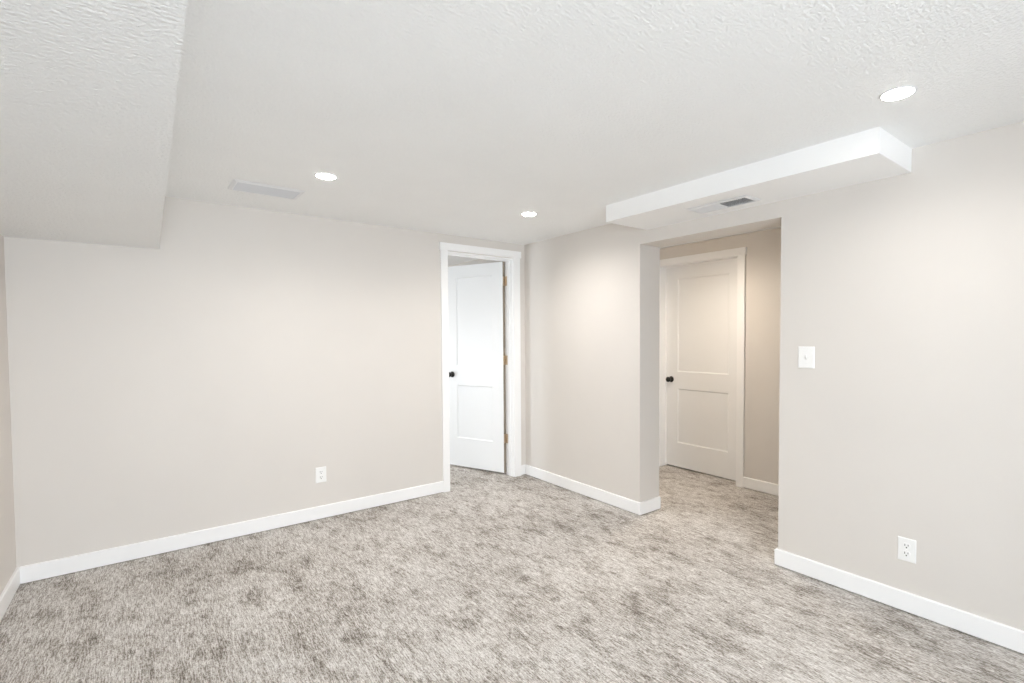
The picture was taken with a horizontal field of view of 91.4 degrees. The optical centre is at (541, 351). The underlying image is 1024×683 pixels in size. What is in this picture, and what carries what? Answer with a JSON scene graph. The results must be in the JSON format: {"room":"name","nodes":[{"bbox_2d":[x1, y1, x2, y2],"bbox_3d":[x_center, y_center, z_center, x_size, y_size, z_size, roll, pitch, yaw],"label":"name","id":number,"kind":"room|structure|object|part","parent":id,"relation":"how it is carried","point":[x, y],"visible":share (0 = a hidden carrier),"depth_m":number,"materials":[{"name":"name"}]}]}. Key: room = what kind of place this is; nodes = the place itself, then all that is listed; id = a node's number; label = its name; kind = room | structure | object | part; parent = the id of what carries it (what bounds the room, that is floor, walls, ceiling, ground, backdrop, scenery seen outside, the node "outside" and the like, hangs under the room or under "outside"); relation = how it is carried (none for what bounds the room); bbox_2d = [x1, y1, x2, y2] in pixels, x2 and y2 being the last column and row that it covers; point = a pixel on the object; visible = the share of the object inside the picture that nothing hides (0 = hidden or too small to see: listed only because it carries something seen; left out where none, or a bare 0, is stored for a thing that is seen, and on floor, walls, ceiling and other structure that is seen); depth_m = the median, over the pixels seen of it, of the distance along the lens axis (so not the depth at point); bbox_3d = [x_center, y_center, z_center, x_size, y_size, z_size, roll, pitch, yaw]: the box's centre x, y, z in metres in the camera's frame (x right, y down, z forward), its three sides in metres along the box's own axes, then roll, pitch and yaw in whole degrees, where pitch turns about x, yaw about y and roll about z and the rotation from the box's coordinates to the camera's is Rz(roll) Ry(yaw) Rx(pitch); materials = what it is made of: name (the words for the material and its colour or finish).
{"room":"finished basement room","nodes":[
{"label":"finished basement room","id":0,"kind":"room"},
{"bbox_2d":[0,234,15,594],"bbox_3d":[-1.111,0.235,0.343,0.120,2.257,6.000,-2,2,-38],"label":"wall","id":1,"kind":"structure","parent":0,"point":[7,517],"depth_m":2.64,"materials":[{"name":"beige paint"}]},
{"bbox_2d":[0,567,19,621],"bbox_3d":[-1.053,1.308,0.418,0.014,0.093,6.000,-2,2,-38],"label":"baseboard","id":2,"kind":"structure","parent":1,"relation":"attached to","point":[10,589],"depth_m":2.57,"materials":[{"name":"white paint"}]},
{"bbox_2d":[4,197,525,583],"bbox_3d":[-0.798,0.104,4.481,5.731,2.257,0.120,-2,2,-38],"label":"wall","id":3,"kind":"structure","parent":0,"point":[202,379],"depth_m":3.33,"materials":[{"name":"beige paint"}]},
{"bbox_2d":[20,481,443,583],"bbox_3d":[-1.879,1.214,3.575,2.592,0.093,0.014,-2,2,-38],"label":"baseboard","id":4,"kind":"structure","parent":3,"relation":"attached to","point":[47,569],"depth_m":3.31,"materials":[{"name":"white paint"}]},
{"bbox_2d":[315,466,325,482],"bbox_3d":[-1.654,0.926,3.747,0.076,0.116,0.008,-2,2,-38],"label":"wall outlet","id":5,"kind":"object","parent":3,"relation":"attached to","point":[320,472],"visible":1,"depth_m":3.74,"materials":[{"name":"white plastic"}]},
{"bbox_2d":[448,262,505,472],"bbox_3d":[-0.680,0.157,5.050,0.723,2.070,0.106,1,2,29],"label":"door","id":6,"kind":"structure","parent":3,"relation":"in","point":[476,292],"depth_m":5.05,"materials":[{"name":"white paint"}]},
{"bbox_3d":[-0.946,0.239,5.178,0.062,0.062,0.068,1,2,30],"label":"knob","id":7,"kind":"part","parent":6,"relation":"part of","materials":[{"name":"black metal"}]},
{"bbox_2d":[439,242,520,492],"bbox_3d":[-0.571,0.136,4.646,0.859,2.181,0.146,-2,2,-38],"label":"trim","id":8,"kind":"structure","parent":3,"relation":"attached to","point":[512,264],"depth_m":4.80,"materials":[{"name":"white paint"}]},
{"bbox_3d":[-0.839,0.177,4.362,0.064,2.118,0.018,-2,2,-38],"label":"casing","id":9,"kind":"part","parent":8,"relation":"part of","materials":[{"name":"white paint"}]},
{"bbox_3d":[-0.539,-0.922,4.565,0.859,0.063,0.024,-2,2,-38],"label":"head casing","id":10,"kind":"part","parent":8,"relation":"part of","materials":[{"name":"white paint"}]},
{"bbox_3d":[-0.235,0.159,4.837,0.077,2.118,0.018,-2,2,-38],"label":"casing","id":11,"kind":"part","parent":8,"relation":"part of","materials":[{"name":"white paint"}]},
{"bbox_2d":[521,464,525,474],"bbox_3d":[-0.180,1.163,4.910,0.052,0.093,0.014,-2,2,-38],"label":"baseboard","id":12,"kind":"structure","parent":3,"relation":"attached to","point":[522,466],"depth_m":4.90,"materials":[{"name":"white paint"}]},
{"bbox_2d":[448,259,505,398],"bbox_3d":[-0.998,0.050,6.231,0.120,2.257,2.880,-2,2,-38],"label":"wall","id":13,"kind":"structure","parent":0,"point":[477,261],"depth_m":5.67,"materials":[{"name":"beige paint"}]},
{"bbox_2d":[0,464,1023,682],"bbox_3d":[0.220,1.314,3.329,5.851,0.100,9.240,-2,2,-38],"label":"floor","id":14,"kind":"structure","parent":0,"point":[495,577],"depth_m":2.49,"materials":[{"name":"grey carpet"}]},
{"bbox_2d":[165,0,1023,265],"bbox_3d":[0.207,-1.052,3.255,5.851,0.120,9.240,-2,2,-38],"label":"ceiling","id":15,"kind":"structure","parent":0,"point":[464,118],"depth_m":1.83,"materials":[{"name":"paint"}]},
{"bbox_2d":[0,0,186,248],"bbox_3d":[-0.806,-0.736,0.557,0.670,0.334,6.000,-2,2,-38],"label":"ceiling","id":16,"kind":"structure","parent":15,"relation":"attached to","point":[88,88],"depth_m":1.25,"materials":[{"name":"paint"}]},
{"bbox_2d":[228,179,305,199],"bbox_3d":[-1.650,-0.973,3.002,0.375,0.016,0.235,-2,2,-39],"label":"ceiling vent","id":17,"kind":"object","parent":15,"relation":"in","point":[237,185],"visible":1,"depth_m":2.98,"materials":[{"name":"white metal"}]},
{"bbox_2d":[314,173,336,179],"bbox_3d":[-1.189,-0.965,2.755,0.118,0.008,0.118,-2,2,-38],"label":"recessed light","id":18,"kind":"object","parent":15,"relation":"in","point":[328,176],"visible":1,"depth_m":2.74,"materials":[{"name":"white metal"}]},
{"bbox_2d":[521,212,536,215],"bbox_3d":[-0.089,-0.999,3.639,0.118,0.008,0.118,-2,2,-38],"label":"recessed light","id":19,"kind":"object","parent":15,"relation":"in","point":[524,213],"visible":1,"depth_m":3.62,"materials":[{"name":"white"}]},
{"bbox_2d":[606,126,911,229],"bbox_3d":[1.112,-0.930,2.907,0.424,0.112,1.626,-2,2,-38],"label":"soffit","id":20,"kind":"structure","parent":15,"relation":"attached to","point":[873,154],"depth_m":2.58,"materials":[{"name":"white paint"}]},
{"bbox_2d":[685,195,760,213],"bbox_3d":[1.075,-0.874,2.967,0.165,0.016,0.400,-2,2,-38],"label":"ceiling vent","id":21,"kind":"object","parent":20,"relation":"in","point":[744,199],"visible":1,"depth_m":2.94,"materials":[{"name":"white metal"}]},
{"bbox_2d":[879,85,917,100],"bbox_3d":[1.317,-0.950,1.844,0.118,0.008,0.118,-2,2,-38],"label":"recessed light","id":22,"kind":"object","parent":15,"relation":"in","point":[901,92],"visible":1,"depth_m":1.83,"materials":[{"name":"white"}]},
{"bbox_2d":[660,228,780,495],"bbox_3d":[2.741,0.120,3.371,0.150,2.257,6.000,-2,2,-38],"label":"wall","id":23,"kind":"structure","parent":0,"point":[763,256],"depth_m":4.32,"materials":[{"name":"beige paint"}]},
{"bbox_2d":[666,260,736,480],"bbox_3d":[1.563,0.167,4.885,0.104,2.057,0.860,-2,2,-38],"label":"door","id":24,"kind":"structure","parent":23,"relation":"in","point":[701,378],"depth_m":4.89,"materials":[{"name":"white paint"}]},
{"bbox_3d":[1.325,0.288,5.164,0.068,0.062,0.062,-2,2,-38],"label":"knob","id":25,"kind":"part","parent":24,"relation":"part of","materials":[{"name":"black metal"}]},
{"bbox_2d":[659,247,746,487],"bbox_3d":[1.547,0.137,4.872,0.175,2.141,1.035,-2,2,-38],"label":"trim","id":26,"kind":"structure","parent":23,"relation":"attached to","point":[739,254],"depth_m":4.55,"materials":[{"name":"white paint"}]},
{"bbox_3d":[1.482,-0.899,4.793,0.024,0.064,1.035,-2,2,-38],"label":"head casing","id":27,"kind":"part","parent":26,"relation":"part of","materials":[{"name":"white paint"}]},
{"bbox_3d":[1.782,0.180,4.458,0.018,2.079,0.071,-2,2,-38],"label":"casing","id":28,"kind":"part","parent":26,"relation":"part of","materials":[{"name":"white paint"}]},
{"bbox_2d":[743,477,778,495],"bbox_3d":[3.174,1.213,2.729,0.014,0.093,4.410,-2,2,-38],"label":"baseboard","id":29,"kind":"structure","parent":23,"relation":"attached to","point":[754,484],"depth_m":4.33,"materials":[{"name":"white paint"}]},
{"bbox_2d":[524,121,1023,652],"bbox_3d":[1.786,0.148,2.620,0.231,2.257,6.000,-2,2,-38],"label":"wall","id":30,"kind":"structure","parent":0,"point":[907,290],"depth_m":2.55,"materials":[{"name":"beige paint"}]},
{"bbox_2d":[525,464,660,514],"bbox_3d":[0.387,1.175,4.428,0.245,0.093,1.474,-2,2,-38],"label":"baseboard","id":31,"kind":"structure","parent":30,"relation":"attached to","point":[643,507],"depth_m":4.13,"materials":[{"name":"white paint"}]},
{"bbox_2d":[798,346,814,367],"bbox_3d":[1.484,0.033,2.800,0.018,0.121,0.088,-2,2,-38],"label":"light switch","id":32,"kind":"object","parent":30,"relation":"attached to","point":[806,355],"visible":1,"depth_m":2.80,"materials":[{"name":"white plastic"}]},
{"bbox_2d":[774,547,1023,653],"bbox_3d":[2.561,1.250,1.665,0.245,0.093,3.494,-2,2,-38],"label":"baseboard","id":33,"kind":"structure","parent":30,"relation":"attached to","point":[1012,638],"depth_m":2.44,"materials":[{"name":"white paint"}]},
{"bbox_2d":[897,536,915,563],"bbox_3d":[1.794,0.974,2.449,0.008,0.114,0.076,-2,2,-38],"label":"wall outlet","id":34,"kind":"object","parent":30,"relation":"attached to","point":[906,547],"visible":1,"depth_m":2.44,"materials":[{"name":"white plastic"}]},
{"bbox_2d":[902,550,910,556],"bbox_3d":[1.792,0.993,2.448,0.002,0.028,0.034,-2,2,-38],"label":"receptacle","id":35,"kind":"object","parent":34,"relation":"attached to","point":[905,553],"depth_m":2.45,"materials":[{"name":"white plastic"}]},
{"bbox_2d":[902,543,910,549],"bbox_3d":[1.792,0.954,2.447,0.002,0.028,0.034,-2,2,-38],"label":"receptacle","id":36,"kind":"object","parent":34,"relation":"attached to","point":[905,546],"depth_m":2.45,"materials":[{"name":"white plastic"}]}
]}

